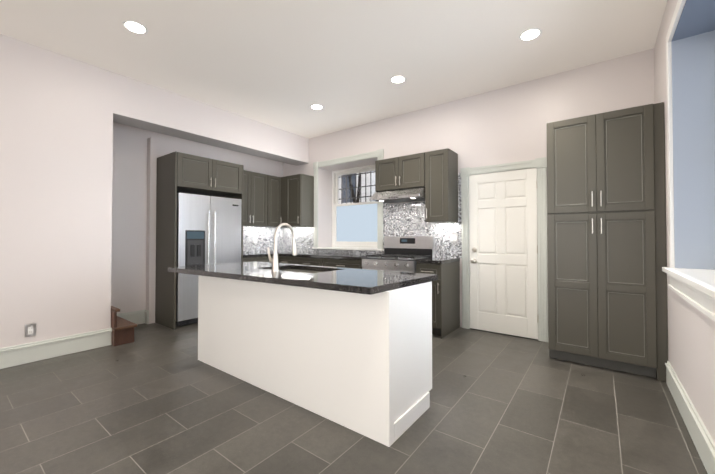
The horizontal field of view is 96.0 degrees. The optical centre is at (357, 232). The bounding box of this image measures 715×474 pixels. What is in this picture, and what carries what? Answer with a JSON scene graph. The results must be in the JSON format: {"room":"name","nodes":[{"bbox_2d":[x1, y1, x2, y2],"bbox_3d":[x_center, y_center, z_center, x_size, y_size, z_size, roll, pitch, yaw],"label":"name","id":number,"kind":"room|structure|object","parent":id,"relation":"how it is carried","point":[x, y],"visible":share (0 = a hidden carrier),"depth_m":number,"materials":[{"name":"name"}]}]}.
{"room":"kitchen","nodes":[
{"label":"kitchen","id":0,"kind":"room"},
{"bbox_2d":[0,34,113,347],"bbox_3d":[-4.389,-0.315,1.498,0.120,3.040,5.330,-1,-1,37],"label":"wall","id":1,"kind":"structure","parent":0,"point":[56,138],"depth_m":3.21,"materials":[{"name":"white paint"}]},
{"bbox_2d":[25,323,35,336],"bbox_3d":[-3.112,0.924,3.065,0.008,0.118,0.075,-1,-1,37],"label":"outlet","id":2,"kind":"object","parent":1,"relation":"attached to","point":[30,329],"visible":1,"depth_m":3.06,"materials":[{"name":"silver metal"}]},
{"bbox_2d":[0,328,111,368],"bbox_3d":[-4.325,1.113,1.443,0.025,0.184,5.355,-1,-1,37],"label":"baseboard","id":3,"kind":"structure","parent":1,"relation":"attached to","point":[21,354],"depth_m":3.18,"materials":[{"name":"grey paint"}]},
{"bbox_2d":[146,137,156,323],"bbox_3d":[-2.888,-0.039,4.507,0.110,2.580,0.080,-1,-1,37],"label":"wall","id":4,"kind":"structure","parent":0,"point":[151,222],"depth_m":4.47,"materials":[{"name":"white paint"}]},
{"bbox_2d":[111,122,282,313],"bbox_3d":[-4.160,-0.290,3.097,0.220,3.040,8.560,-1,-1,37],"label":"wall","id":5,"kind":"structure","parent":0,"point":[129,225],"depth_m":4.39,"materials":[{"name":"white paint"}]},
{"bbox_2d":[117,310,147,324],"bbox_3d":[-3.057,1.157,4.331,0.030,0.184,0.375,-1,-1,37],"label":"baseboard","id":6,"kind":"structure","parent":5,"relation":"attached to","point":[141,316],"depth_m":4.39,"materials":[{"name":"grey paint"}]},
{"bbox_2d":[243,170,280,226],"bbox_3d":[-1.838,-0.581,5.670,0.391,0.920,0.997,-1,-1,37],"label":"upper cabinet","id":7,"kind":"object","parent":5,"relation":"attached to","point":[261,200],"visible":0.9,"depth_m":5.63,"materials":[{"name":"grey paint"}]},
{"bbox_2d":[243,226,282,252],"bbox_3d":[-1.894,0.121,5.904,0.009,0.473,1.320,-1,-1,37],"label":"backsplash","id":8,"kind":"structure","parent":5,"relation":"attached to","point":[265,235],"depth_m":6.03,"materials":[{"name":"tile"}]},
{"bbox_2d":[0,0,666,138],"bbox_3d":[-1.664,-1.894,1.565,6.080,0.120,9.080,-1,-1,37],"label":"ceiling","id":9,"kind":"structure","parent":0,"point":[284,65],"depth_m":3.11,"materials":[{"name":"beige paint"}]},
{"bbox_2d":[123,20,147,33],"bbox_3d":[-1.957,-1.811,2.837,0.183,0.006,0.183,0,-1,-8],"label":"recessed light","id":10,"kind":"object","parent":9,"relation":"in","point":[140,28],"depth_m":2.83,"materials":[{"name":"white"}]},
{"bbox_2d":[113,73,308,165],"bbox_3d":[-1.960,-1.552,4.921,0.340,0.460,3.030,-1,-1,37],"label":"soffit","id":11,"kind":"structure","parent":9,"relation":"attached to","point":[141,105],"depth_m":4.41,"materials":[{"name":"white paint"}]},
{"bbox_2d":[310,104,322,109],"bbox_3d":[-0.578,-1.784,4.565,0.183,0.006,0.183,0,-1,-8],"label":"recessed light","id":12,"kind":"object","parent":9,"relation":"in","point":[315,106],"depth_m":4.54,"materials":[{"name":"white"}]},
{"bbox_2d":[390,75,405,82],"bbox_3d":[0.476,-1.797,3.771,0.183,0.006,0.183,0,-1,-8],"label":"recessed light","id":13,"kind":"object","parent":9,"relation":"in","point":[395,79],"depth_m":3.76,"materials":[{"name":"white"}]},
{"bbox_2d":[519,28,541,40],"bbox_3d":[1.577,-1.809,2.940,0.183,0.006,0.183,0,-1,-8],"label":"recessed light","id":14,"kind":"object","parent":9,"relation":"in","point":[530,34],"depth_m":2.93,"materials":[{"name":"white"}]},
{"bbox_2d":[0,322,707,473],"bbox_3d":[-1.664,1.266,1.517,6.080,0.120,9.080,-1,-1,37],"label":"floor","id":15,"kind":"structure","parent":0,"point":[154,398],"depth_m":2.08,"materials":[{"name":"tile"}]},
{"bbox_2d":[111,306,136,345],"bbox_3d":[-3.192,0.936,3.466,0.851,0.600,1.145,-1,-1,37],"label":"stair steps","id":16,"kind":"structure","parent":15,"relation":"on","point":[122,331],"depth_m":3.57,"materials":[{"name":"brown wood"}]},
{"bbox_2d":[155,151,243,328],"bbox_3d":[-2.320,0.100,4.762,0.701,2.310,1.004,-1,-1,37],"label":"enclosure","id":17,"kind":"object","parent":15,"relation":"on","point":[178,172],"visible":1,"depth_m":4.39,"materials":[{"name":"grey paint"}]},
{"bbox_2d":[176,193,241,326],"bbox_3d":[-2.291,0.358,4.738,0.717,1.769,0.922,-1,-1,37],"label":"refrigerator","id":18,"kind":"object","parent":15,"relation":"on","point":[208,230],"visible":0.54,"depth_m":4.42,"materials":[{"name":"grey metal"}]},
{"bbox_2d":[243,255,278,262],"bbox_3d":[-1.810,0.829,5.460,0.662,0.876,0.730,-1,-1,37],"label":"base cabinet","id":19,"kind":"object","parent":15,"relation":"on","point":[246,258],"depth_m":5.23,"materials":[{"name":"grey paint"}]},
{"bbox_2d":[243,252,270,254],"bbox_3d":[-1.830,0.371,5.463,0.619,0.040,0.700,-1,-1,37],"label":"countertop","id":20,"kind":"structure","parent":19,"relation":"on","point":[256,253],"depth_m":5.53,"materials":[{"name":"black stone"}]},
{"bbox_2d":[279,255,294,263],"bbox_3d":[-1.050,0.832,5.678,0.560,0.876,0.662,-1,-1,37],"label":"base cabinet","id":21,"kind":"object","parent":15,"relation":"on","point":[287,259],"depth_m":5.43,"materials":[{"name":"grey paint"}]},
{"bbox_2d":[295,255,326,266],"bbox_3d":[-0.609,0.827,5.373,0.770,0.876,0.619,-1,-1,37],"label":"base cabinet","id":22,"kind":"object","parent":15,"relation":"on","point":[314,260],"depth_m":5.08,"materials":[{"name":"grey paint"}]},
{"bbox_2d":[271,251,375,258],"bbox_3d":[-0.715,0.370,5.449,2.432,0.040,0.620,-1,-1,37],"label":"countertop","id":23,"kind":"structure","parent":22,"relation":"on","point":[325,255],"depth_m":4.90,"materials":[{"name":"black stone"}]},
{"bbox_2d":[198,277,431,446],"bbox_3d":[-0.490,0.787,2.732,2.164,0.876,0.644,-1,-1,37],"label":"kitchen island","id":24,"kind":"object","parent":15,"relation":"on","point":[350,348],"depth_m":2.16,"materials":[{"name":"white wood"}]},
{"bbox_2d":[168,261,437,296],"bbox_3d":[-0.569,0.327,2.639,2.194,0.040,0.934,-1,-1,37],"label":"island countertop","id":25,"kind":"structure","parent":24,"relation":"on","point":[358,282],"depth_m":2.27,"materials":[{"name":"black stone"}]},
{"bbox_2d":[267,223,296,271],"bbox_3d":[-0.624,0.112,2.680,0.120,0.391,0.254,-1,-1,37],"label":"faucet","id":26,"kind":"object","parent":25,"relation":"on","point":[274,263],"visible":1,"depth_m":2.60,"materials":[{"name":"silver metal"}]},
{"bbox_2d":[292,269,327,272],"bbox_3d":[-0.497,0.456,2.811,0.724,0.236,0.434,-1,-1,37],"label":"sink","id":27,"kind":"object","parent":25,"relation":"in","point":[293,270],"depth_m":2.95,"materials":[{"name":"silver metal"}]},
{"bbox_2d":[327,259,361,268],"bbox_3d":[-0.072,0.821,4.968,0.834,0.876,0.619,-1,-1,37],"label":"base cabinet","id":28,"kind":"object","parent":15,"relation":"on","point":[342,263],"depth_m":4.67,"materials":[{"name":"grey paint"}]},
{"bbox_2d":[362,236,434,272],"bbox_3d":[0.552,0.648,4.433,0.790,1.205,0.691,-1,-1,37],"label":"gas range","id":29,"kind":"object","parent":15,"relation":"on","point":[402,253],"visible":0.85,"depth_m":4.45,"materials":[{"name":"silver metal"}]},
{"bbox_2d":[416,259,459,338],"bbox_3d":[1.040,0.808,4.129,0.332,0.876,0.619,-1,-1,37],"label":"base cabinet","id":30,"kind":"object","parent":15,"relation":"on","point":[446,303],"depth_m":3.91,"materials":[{"name":"grey paint"}]},
{"bbox_2d":[415,257,454,262],"bbox_3d":[1.038,0.350,4.127,0.340,0.040,0.620,-1,-1,37],"label":"countertop","id":31,"kind":"structure","parent":30,"relation":"on","point":[436,260],"depth_m":3.94,"materials":[{"name":"black stone"}]},
{"bbox_2d":[547,102,667,381],"bbox_3d":[2.366,0.075,3.121,0.847,2.310,0.650,-1,-1,37],"label":"pantry cabinet","id":32,"kind":"object","parent":15,"relation":"on","point":[607,262],"visible":1,"depth_m":2.86,"materials":[{"name":"grey paint"}]},
{"bbox_2d":[283,48,654,326],"bbox_3d":[0.913,-0.262,4.958,6.080,3.040,0.520,-1,-1,37],"label":"wall","id":33,"kind":"structure","parent":0,"point":[508,124],"depth_m":4.05,"materials":[{"name":"white paint"}]},
{"bbox_2d":[281,174,313,227],"bbox_3d":[-1.256,-0.575,6.030,0.887,0.920,0.382,-1,-1,37],"label":"upper cabinet","id":34,"kind":"object","parent":33,"relation":"attached to","point":[297,200],"visible":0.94,"depth_m":5.79,"materials":[{"name":"grey paint"}]},
{"bbox_2d":[312,149,383,250],"bbox_3d":[-0.063,-0.506,5.644,1.540,1.584,0.526,-1,-1,37],"label":"window","id":35,"kind":"structure","parent":33,"relation":"in","point":[355,223],"depth_m":5.83,"materials":[{"name":"white"}]},
{"bbox_2d":[339,171,374,203],"bbox_3d":[0.109,-0.465,5.872,1.280,1.405,0.026,-1,-1,37],"label":"bars","id":36,"kind":"object","parent":33,"relation":"attached to","point":[365,186],"depth_m":5.97,"materials":[{"name":"grey paint"}]},
{"bbox_2d":[283,173,461,257],"bbox_3d":[-0.059,-0.219,5.358,3.604,1.134,0.008,-1,-1,37],"label":"backsplash","id":37,"kind":"structure","parent":33,"relation":"attached to","point":[404,219],"depth_m":4.75,"materials":[{"name":"tile"}]},
{"bbox_2d":[450,234,457,242],"bbox_3d":[1.295,0.069,4.322,0.115,0.118,0.009,-1,-1,37],"label":"light switch","id":38,"kind":"object","parent":37,"relation":"attached to","point":[454,238],"visible":1,"depth_m":4.32,"materials":[{"name":"white plastic"}]},
{"bbox_2d":[369,187,424,203],"bbox_3d":[0.625,-0.530,4.531,0.780,0.152,0.490,-1,-1,37],"label":"range hood","id":39,"kind":"object","parent":33,"relation":"attached to","point":[404,195],"visible":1,"depth_m":4.40,"materials":[{"name":"silver metal"}]},
{"bbox_2d":[375,148,457,222],"bbox_3d":[0.791,-0.599,4.487,1.100,0.920,0.382,-1,-1,37],"label":"upper cabinet","id":40,"kind":"object","parent":33,"relation":"attached to","point":[434,173],"visible":1,"depth_m":4.21,"materials":[{"name":"grey paint"}]},
{"bbox_2d":[460,157,547,341],"bbox_3d":[1.764,0.191,3.954,0.995,2.104,0.046,-1,-1,37],"label":"door frame","id":41,"kind":"structure","parent":33,"relation":"attached to","point":[540,164],"depth_m":3.74,"materials":[{"name":"grey paint"}]},
{"bbox_2d":[469,168,538,338],"bbox_3d":[1.752,0.239,3.931,0.788,1.983,0.090,-1,-1,37],"label":"entry door","id":42,"kind":"structure","parent":33,"relation":"in","point":[503,262],"depth_m":3.94,"materials":[{"name":"white wood"}]},
{"bbox_2d":[654,0,714,442],"bbox_3d":[0.467,-0.344,-0.391,0.350,3.040,8.560,-1,-1,37],"label":"wall","id":43,"kind":"structure","parent":0,"point":[691,343],"depth_m":2.10,"materials":[{"name":"white paint"}]},
{"bbox_2d":[662,0,714,321],"bbox_3d":[1.990,-0.556,1.732,0.350,1.920,1.630,-1,-1,37],"label":"window","id":44,"kind":"structure","parent":43,"relation":"in","point":[690,80],"depth_m":2.31,"materials":[{"name":"white"}]},
{"bbox_2d":[665,361,714,473],"bbox_3d":[0.190,1.083,-0.470,0.025,0.184,7.735,-1,-1,37],"label":"baseboard","id":45,"kind":"structure","parent":43,"relation":"attached to","point":[701,437],"depth_m":1.87,"materials":[{"name":"grey paint"}]},
{"label":"outside","id":46,"kind":"structure","parent":0,"visible":0},
{"bbox_2d":[339,171,375,203],"bbox_3d":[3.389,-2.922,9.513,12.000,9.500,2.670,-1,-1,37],"label":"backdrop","id":47,"kind":"structure","parent":46,"point":[362,188],"depth_m":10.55,"materials":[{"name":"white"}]},
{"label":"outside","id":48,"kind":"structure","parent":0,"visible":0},
{"bbox_2d":[348,173,359,202],"bbox_3d":[-0.452,-1.722,8.542,2.862,7.073,1.409,-1,-1,37],"label":"tree","id":49,"kind":"object","parent":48,"point":[353,194],"depth_m":7.86,"materials":[{"name":"grey plant"}]}
]}

